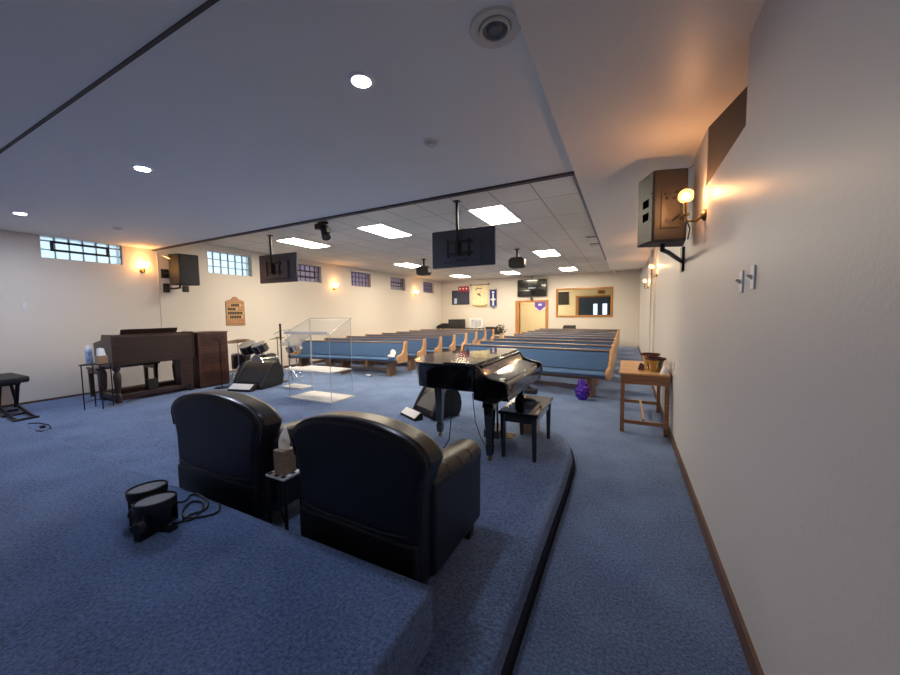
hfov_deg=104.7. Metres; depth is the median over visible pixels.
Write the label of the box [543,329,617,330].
cushion
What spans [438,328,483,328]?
folding table
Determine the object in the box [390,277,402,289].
window
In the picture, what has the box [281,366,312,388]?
lectern
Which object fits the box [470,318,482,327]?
framed picture
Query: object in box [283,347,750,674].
floor
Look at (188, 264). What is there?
grille
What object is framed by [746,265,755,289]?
light switch
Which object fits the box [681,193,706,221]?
wall sconce
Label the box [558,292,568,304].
framed board
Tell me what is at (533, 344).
cushion
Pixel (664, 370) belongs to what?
paper cone
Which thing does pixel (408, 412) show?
light bar
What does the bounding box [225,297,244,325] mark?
board
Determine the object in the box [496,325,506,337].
flower arrangement
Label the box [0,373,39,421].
stool
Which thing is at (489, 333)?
cushion
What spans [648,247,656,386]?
trim
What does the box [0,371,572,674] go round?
floor
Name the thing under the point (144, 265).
wall sconce
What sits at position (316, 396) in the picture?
lectern
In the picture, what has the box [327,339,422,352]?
cushion
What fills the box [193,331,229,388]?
speaker
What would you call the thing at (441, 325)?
keyboard
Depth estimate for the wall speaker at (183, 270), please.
7.87 m
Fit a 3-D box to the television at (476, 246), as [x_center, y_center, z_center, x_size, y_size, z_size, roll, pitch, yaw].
[0.182,-1.679,5.638,1.110,1.040,0.174,1,4,25]
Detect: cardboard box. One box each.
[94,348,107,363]
[524,421,539,433]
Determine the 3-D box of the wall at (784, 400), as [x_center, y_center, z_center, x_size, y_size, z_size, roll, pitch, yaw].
[3.899,-0.640,6.151,0.300,3.600,20.950,1,4,27]
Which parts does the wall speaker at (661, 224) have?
handle, input panel, knob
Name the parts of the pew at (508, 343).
rail, panel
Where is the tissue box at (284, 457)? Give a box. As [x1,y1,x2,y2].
[273,426,295,475]
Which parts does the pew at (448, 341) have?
rail, panel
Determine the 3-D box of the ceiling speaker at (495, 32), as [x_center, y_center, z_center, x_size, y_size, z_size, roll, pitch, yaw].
[0.236,-1.615,1.823,0.270,0.021,0.270,1,4,27]
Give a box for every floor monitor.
[232,360,283,389]
[412,387,461,419]
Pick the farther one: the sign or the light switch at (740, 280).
the sign
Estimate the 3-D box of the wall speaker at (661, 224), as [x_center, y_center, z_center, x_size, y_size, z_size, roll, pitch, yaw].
[2.151,-1.172,3.503,0.465,0.955,0.946,1,4,27]
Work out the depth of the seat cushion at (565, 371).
6.81 m
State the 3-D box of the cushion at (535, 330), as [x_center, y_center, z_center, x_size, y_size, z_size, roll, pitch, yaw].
[5.081,-0.086,14.290,3.270,0.370,0.081,2,5,33]
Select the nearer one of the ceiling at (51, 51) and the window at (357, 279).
the ceiling at (51, 51)
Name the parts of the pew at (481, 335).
rail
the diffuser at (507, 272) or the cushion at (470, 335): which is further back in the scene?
the diffuser at (507, 272)
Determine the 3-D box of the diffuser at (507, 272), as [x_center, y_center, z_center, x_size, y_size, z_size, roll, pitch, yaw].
[2.749,-2.937,15.792,0.600,0.006,1.130,1,4,27]
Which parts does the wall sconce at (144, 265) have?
lamp shade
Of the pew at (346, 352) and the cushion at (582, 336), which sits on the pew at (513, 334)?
the cushion at (582, 336)
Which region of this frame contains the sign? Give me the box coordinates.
[458,286,468,291]
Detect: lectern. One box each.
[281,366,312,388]
[288,365,353,403]
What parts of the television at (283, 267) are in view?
television panel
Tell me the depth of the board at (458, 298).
19.22 m
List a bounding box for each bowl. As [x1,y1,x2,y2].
[640,352,659,365]
[644,356,665,371]
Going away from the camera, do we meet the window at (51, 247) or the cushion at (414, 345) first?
the window at (51, 247)
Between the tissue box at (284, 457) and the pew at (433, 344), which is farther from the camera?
the pew at (433, 344)
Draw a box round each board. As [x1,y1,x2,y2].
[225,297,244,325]
[452,291,469,304]
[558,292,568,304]
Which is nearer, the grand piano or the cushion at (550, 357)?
the grand piano
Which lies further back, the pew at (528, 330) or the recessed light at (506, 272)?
the recessed light at (506, 272)
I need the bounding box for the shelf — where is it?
[289,365,350,373]
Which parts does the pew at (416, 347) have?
rail, panel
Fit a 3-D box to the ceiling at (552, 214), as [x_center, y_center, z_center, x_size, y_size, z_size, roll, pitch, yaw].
[0.934,-2.658,11.486,9.960,0.080,13.640,1,4,27]
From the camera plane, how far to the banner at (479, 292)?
18.63 m
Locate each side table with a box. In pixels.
[78,362,113,409]
[266,469,300,530]
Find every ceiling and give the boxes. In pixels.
[0,0,207,148]
[0,0,573,248]
[202,176,640,281]
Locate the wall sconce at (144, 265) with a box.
[139,262,149,272]
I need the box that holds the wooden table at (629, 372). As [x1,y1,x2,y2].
[619,360,670,436]
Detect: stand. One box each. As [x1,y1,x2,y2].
[214,339,229,388]
[227,339,249,377]
[270,337,288,373]
[275,324,289,382]
[284,339,300,382]
[480,351,518,366]
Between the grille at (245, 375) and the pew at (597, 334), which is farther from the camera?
the pew at (597, 334)
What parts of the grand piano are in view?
leg, lid, leg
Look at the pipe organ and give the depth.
6.44 m
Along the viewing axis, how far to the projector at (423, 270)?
11.39 m
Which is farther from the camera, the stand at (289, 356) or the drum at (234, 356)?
the drum at (234, 356)
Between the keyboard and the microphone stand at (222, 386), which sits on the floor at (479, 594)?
the microphone stand at (222, 386)
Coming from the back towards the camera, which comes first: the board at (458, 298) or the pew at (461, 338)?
the board at (458, 298)
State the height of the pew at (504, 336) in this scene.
0.900 m
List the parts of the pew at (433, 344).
rail, panel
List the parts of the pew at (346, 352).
panel, rail, panel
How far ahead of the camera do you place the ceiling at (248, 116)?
2.77 m
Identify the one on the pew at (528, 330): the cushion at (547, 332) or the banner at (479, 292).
the cushion at (547, 332)
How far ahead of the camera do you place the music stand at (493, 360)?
3.87 m
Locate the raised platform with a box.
[0,417,432,674]
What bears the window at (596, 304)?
in the wall at (531, 319)
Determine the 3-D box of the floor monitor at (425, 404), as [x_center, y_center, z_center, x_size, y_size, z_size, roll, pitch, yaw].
[-0.202,0.917,5.205,0.528,0.432,0.585,-4,5,-35]
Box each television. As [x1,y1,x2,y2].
[259,235,297,283]
[432,200,495,268]
[517,279,546,296]
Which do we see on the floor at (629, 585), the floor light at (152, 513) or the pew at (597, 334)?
the pew at (597, 334)
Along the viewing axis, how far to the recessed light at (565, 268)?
14.71 m
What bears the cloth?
on the wooden table at (629, 372)
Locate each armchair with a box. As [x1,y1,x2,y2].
[171,390,303,522]
[291,411,480,584]
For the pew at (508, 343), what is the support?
on the floor at (629, 585)
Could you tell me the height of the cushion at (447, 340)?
0.370 m
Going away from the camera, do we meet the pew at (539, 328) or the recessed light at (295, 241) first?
the recessed light at (295, 241)
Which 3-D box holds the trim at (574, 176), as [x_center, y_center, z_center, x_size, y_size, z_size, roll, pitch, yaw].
[3.384,-2.395,7.916,0.165,0.012,9.330,1,4,27]
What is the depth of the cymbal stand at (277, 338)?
8.73 m
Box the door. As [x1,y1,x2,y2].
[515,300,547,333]
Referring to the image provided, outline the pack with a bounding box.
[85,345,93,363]
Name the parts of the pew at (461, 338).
rail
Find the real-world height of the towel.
0.224 m
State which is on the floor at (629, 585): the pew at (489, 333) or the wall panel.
the pew at (489, 333)
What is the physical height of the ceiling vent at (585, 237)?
0.012 m
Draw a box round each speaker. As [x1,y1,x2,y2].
[159,253,199,291]
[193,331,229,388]
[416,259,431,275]
[469,5,520,48]
[508,249,525,268]
[637,165,693,271]
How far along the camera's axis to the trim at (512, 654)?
2.00 m
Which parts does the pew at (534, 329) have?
rail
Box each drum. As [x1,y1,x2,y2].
[231,353,250,374]
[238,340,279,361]
[285,342,302,377]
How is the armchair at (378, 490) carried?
on the floor at (479, 594)
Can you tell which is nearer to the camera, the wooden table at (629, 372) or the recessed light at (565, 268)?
the wooden table at (629, 372)
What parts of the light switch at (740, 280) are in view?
plate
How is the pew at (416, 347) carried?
on the floor at (629, 585)
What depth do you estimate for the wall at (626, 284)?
16.91 m
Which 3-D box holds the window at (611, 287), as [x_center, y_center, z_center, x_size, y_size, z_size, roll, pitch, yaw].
[6.328,-1.660,16.463,2.520,1.385,0.200,1,4,27]
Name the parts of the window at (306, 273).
hopper frame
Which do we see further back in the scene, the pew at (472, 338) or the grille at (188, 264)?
the pew at (472, 338)
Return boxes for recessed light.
[11,211,28,214]
[131,165,152,171]
[275,237,329,248]
[347,71,374,88]
[356,224,412,237]
[393,263,419,267]
[449,275,469,277]
[467,204,520,224]
[500,271,520,274]
[532,249,560,256]
[559,267,577,270]
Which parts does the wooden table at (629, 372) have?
leg, leg, leg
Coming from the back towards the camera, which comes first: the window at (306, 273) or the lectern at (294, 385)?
the window at (306, 273)
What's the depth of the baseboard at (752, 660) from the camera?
2.05 m
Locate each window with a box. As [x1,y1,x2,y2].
[40,235,121,264]
[207,251,249,275]
[298,264,318,282]
[351,272,368,286]
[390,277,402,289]
[423,282,431,292]
[556,286,612,316]
[575,295,610,314]
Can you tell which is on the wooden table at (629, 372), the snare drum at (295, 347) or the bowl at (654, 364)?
the bowl at (654, 364)
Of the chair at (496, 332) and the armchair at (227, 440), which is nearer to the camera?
the armchair at (227, 440)
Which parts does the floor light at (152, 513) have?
knob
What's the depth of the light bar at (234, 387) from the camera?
6.89 m
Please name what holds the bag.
on the floor at (629, 585)
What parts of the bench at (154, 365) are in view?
leg, leg, seat, leg, leg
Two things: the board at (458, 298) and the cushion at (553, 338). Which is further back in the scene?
the board at (458, 298)
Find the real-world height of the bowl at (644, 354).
0.185 m
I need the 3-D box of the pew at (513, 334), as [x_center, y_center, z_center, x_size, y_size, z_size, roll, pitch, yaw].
[3.558,0.357,11.322,3.396,0.900,0.615,2,5,33]
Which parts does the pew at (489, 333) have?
rail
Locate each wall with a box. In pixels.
[0,230,441,406]
[441,270,639,347]
[520,289,610,331]
[639,0,899,674]
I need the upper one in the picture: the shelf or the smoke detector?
the smoke detector
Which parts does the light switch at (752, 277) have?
plate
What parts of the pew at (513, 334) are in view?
rail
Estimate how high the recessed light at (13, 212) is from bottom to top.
0.010 m
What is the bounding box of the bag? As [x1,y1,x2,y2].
[574,378,589,399]
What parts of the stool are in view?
leg, cross leg, seat frame, seat, leg, cross leg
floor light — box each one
[125,480,167,526]
[130,491,177,541]
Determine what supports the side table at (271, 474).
on the floor at (479, 594)
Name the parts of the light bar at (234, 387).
white panel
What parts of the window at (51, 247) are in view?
hopper frame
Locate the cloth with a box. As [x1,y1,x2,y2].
[638,363,643,369]
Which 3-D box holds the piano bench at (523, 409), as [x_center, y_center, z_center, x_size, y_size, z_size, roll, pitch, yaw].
[0.856,0.969,3.836,0.410,0.490,0.800,1,4,27]
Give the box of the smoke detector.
[423,138,438,147]
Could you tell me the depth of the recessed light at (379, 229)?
7.54 m
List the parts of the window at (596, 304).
bright pane, bright pane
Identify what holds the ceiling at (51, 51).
attached to the wall at (70, 304)
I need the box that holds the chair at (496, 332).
[494,327,501,337]
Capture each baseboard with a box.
[1,359,324,407]
[638,345,763,674]
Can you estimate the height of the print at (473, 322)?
0.370 m
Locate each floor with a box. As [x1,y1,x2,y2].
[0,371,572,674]
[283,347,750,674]
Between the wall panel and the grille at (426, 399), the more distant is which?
the grille at (426, 399)
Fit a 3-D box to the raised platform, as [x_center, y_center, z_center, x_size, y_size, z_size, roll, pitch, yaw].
[-4.926,1.317,1.510,8.615,0.270,4.480,1,4,27]
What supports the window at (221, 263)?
in the wall at (70, 304)
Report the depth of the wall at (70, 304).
7.63 m
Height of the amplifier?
0.460 m
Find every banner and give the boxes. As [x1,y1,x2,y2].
[470,283,488,306]
[489,287,497,308]
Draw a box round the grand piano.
[415,348,542,460]
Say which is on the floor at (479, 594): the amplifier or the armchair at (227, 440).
the armchair at (227, 440)
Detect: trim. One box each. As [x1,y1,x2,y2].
[0,0,219,153]
[152,171,574,250]
[500,449,574,674]
[572,175,605,259]
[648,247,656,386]
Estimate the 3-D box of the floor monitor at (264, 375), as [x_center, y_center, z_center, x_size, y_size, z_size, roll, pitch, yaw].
[-4.065,0.769,7.359,0.748,0.528,0.676,0,4,14]
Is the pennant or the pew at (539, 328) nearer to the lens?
the pew at (539, 328)
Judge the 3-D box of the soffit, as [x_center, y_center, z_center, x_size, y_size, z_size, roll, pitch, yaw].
[2.430,-2.037,4.344,1.355,0.525,16.600,1,4,27]
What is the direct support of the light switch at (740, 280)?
attached to the wall at (784, 400)
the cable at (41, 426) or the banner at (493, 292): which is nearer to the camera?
the cable at (41, 426)
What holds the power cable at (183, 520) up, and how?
on the raised platform
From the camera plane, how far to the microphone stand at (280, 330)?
7.77 m
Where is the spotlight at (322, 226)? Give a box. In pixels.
[314,221,330,240]
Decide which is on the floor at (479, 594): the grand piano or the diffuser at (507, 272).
the grand piano
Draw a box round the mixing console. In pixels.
[563,325,575,328]
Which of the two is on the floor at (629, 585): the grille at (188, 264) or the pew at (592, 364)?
the pew at (592, 364)
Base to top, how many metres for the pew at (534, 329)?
0.900 m
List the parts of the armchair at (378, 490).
armrest, leg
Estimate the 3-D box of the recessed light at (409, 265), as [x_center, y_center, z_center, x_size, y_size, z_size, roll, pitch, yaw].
[-1.516,-2.681,12.934,0.640,0.012,1.170,1,4,27]
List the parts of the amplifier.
panel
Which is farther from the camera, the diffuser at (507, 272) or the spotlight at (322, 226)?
the diffuser at (507, 272)
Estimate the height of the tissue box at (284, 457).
0.298 m
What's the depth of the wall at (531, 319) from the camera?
20.25 m
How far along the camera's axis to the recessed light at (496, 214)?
6.36 m
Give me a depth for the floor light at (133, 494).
2.09 m
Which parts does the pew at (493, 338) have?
rail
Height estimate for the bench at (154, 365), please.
0.570 m
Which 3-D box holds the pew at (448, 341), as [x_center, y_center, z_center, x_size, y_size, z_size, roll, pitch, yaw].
[-1.574,0.343,12.475,3.596,0.900,0.615,1,4,20]
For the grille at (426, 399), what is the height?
0.229 m
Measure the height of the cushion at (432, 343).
0.370 m
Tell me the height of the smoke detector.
0.035 m
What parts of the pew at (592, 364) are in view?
rail, panel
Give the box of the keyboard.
[436,323,447,327]
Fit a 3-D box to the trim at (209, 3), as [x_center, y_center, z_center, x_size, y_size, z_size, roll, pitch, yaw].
[-3.947,-1.651,3.060,8.855,0.014,0.021,1,4,27]
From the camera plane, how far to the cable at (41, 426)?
4.74 m
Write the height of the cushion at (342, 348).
0.370 m
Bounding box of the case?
[525,388,537,394]
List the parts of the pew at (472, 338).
rail, panel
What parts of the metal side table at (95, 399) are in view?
leg, leg, leg, leg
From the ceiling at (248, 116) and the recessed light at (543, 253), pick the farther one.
the recessed light at (543, 253)
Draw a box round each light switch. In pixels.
[735,271,743,292]
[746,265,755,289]
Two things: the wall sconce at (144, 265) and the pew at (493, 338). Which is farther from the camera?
the pew at (493, 338)
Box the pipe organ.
[93,327,194,403]
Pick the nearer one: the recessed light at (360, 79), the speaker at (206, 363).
the recessed light at (360, 79)
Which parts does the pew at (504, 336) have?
rail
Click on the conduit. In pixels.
(156, 251)
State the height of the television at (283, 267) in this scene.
1.055 m
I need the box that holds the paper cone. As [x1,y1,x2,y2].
[660,364,668,373]
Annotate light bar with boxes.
[228,383,256,391]
[401,407,422,420]
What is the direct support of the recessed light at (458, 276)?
in the ceiling at (552, 214)
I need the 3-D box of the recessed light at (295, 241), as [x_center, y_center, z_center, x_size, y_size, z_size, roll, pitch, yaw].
[-3.648,-2.359,8.713,0.640,0.012,1.170,1,4,27]
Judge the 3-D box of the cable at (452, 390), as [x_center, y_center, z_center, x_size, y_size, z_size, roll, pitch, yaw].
[0.188,0.867,3.732,0.581,0.722,0.171,-3,5,-28]
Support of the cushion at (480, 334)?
on the pew at (481, 335)
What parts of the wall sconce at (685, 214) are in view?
arm, plate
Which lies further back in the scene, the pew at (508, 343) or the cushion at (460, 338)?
the cushion at (460, 338)
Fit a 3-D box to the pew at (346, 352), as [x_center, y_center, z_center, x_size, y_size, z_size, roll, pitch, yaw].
[-2.923,0.547,9.803,3.596,0.900,0.615,1,4,20]
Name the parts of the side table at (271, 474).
leg, leg, leg, leg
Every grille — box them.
[179,255,199,283]
[237,368,260,382]
[417,391,434,410]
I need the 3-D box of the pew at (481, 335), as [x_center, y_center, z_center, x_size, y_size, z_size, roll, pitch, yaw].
[-0.225,0.139,15.147,3.596,0.900,0.615,1,4,20]
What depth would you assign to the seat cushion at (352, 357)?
9.63 m
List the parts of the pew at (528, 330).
rail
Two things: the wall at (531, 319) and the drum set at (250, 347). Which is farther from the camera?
the wall at (531, 319)
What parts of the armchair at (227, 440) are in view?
armrest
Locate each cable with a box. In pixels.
[28,423,51,431]
[171,493,220,525]
[443,390,485,448]
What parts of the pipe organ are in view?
leg, leg, rail, leg, leg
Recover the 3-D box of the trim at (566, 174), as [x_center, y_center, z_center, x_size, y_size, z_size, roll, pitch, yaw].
[-2.612,-1.853,5.702,8.855,0.034,0.070,1,4,27]
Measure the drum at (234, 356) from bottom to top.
0.562 m
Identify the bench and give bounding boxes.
[86,362,159,398]
[498,394,552,462]
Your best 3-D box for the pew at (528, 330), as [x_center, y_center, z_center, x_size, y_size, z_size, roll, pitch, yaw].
[4.521,0.211,13.227,3.396,0.900,0.615,2,5,33]
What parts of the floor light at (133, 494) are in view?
knob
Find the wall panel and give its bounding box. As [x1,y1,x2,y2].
[707,86,747,183]
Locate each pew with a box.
[290,340,407,376]
[324,337,425,370]
[346,335,441,354]
[365,334,455,351]
[381,332,466,351]
[396,331,477,350]
[409,330,485,348]
[421,329,493,340]
[461,343,613,397]
[478,340,614,385]
[491,337,615,361]
[502,335,616,356]
[512,333,617,351]
[520,332,618,335]
[527,330,618,346]
[533,329,618,331]
[539,328,619,341]
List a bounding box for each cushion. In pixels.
[290,354,395,360]
[301,341,403,356]
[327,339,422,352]
[348,337,438,349]
[367,335,452,346]
[398,332,474,341]
[404,334,464,343]
[412,331,483,339]
[458,330,492,338]
[464,345,608,370]
[481,342,610,349]
[494,339,612,344]
[505,337,613,340]
[514,335,614,337]
[535,330,612,331]
[542,367,604,376]
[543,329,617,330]
[547,332,616,333]
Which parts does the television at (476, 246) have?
television panel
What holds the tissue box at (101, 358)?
on the metal side table at (95, 399)
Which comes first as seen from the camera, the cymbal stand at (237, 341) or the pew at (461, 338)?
the cymbal stand at (237, 341)
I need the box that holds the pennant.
[535,302,544,311]
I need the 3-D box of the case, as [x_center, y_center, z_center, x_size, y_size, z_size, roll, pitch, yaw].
[1.556,1.085,7.078,0.420,0.090,0.180,1,4,27]
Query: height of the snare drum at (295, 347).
0.834 m
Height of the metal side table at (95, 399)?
0.740 m
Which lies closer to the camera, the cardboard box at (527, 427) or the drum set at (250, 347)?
the cardboard box at (527, 427)
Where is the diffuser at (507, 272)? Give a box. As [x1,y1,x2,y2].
[501,271,518,273]
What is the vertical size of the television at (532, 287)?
1.020 m
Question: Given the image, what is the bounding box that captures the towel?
[387,350,395,357]
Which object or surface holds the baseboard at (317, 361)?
attached to the wall at (70, 304)
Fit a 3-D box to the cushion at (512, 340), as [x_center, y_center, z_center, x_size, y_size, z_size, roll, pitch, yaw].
[2.675,0.278,9.525,3.270,0.370,0.081,2,5,33]
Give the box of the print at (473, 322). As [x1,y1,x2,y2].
[471,320,480,326]
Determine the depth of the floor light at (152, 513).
1.95 m
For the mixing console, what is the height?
0.168 m
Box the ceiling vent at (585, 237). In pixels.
[584,235,598,246]
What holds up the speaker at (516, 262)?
hanging from the ceiling at (552, 214)
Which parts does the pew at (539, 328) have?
rail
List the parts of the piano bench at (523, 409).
leg, leg, seat, leg, leg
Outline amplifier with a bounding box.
[448,319,464,327]
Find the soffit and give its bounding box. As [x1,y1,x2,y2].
[511,0,765,269]
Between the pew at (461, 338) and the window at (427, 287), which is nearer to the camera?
the pew at (461, 338)
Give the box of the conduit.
[156,251,162,327]

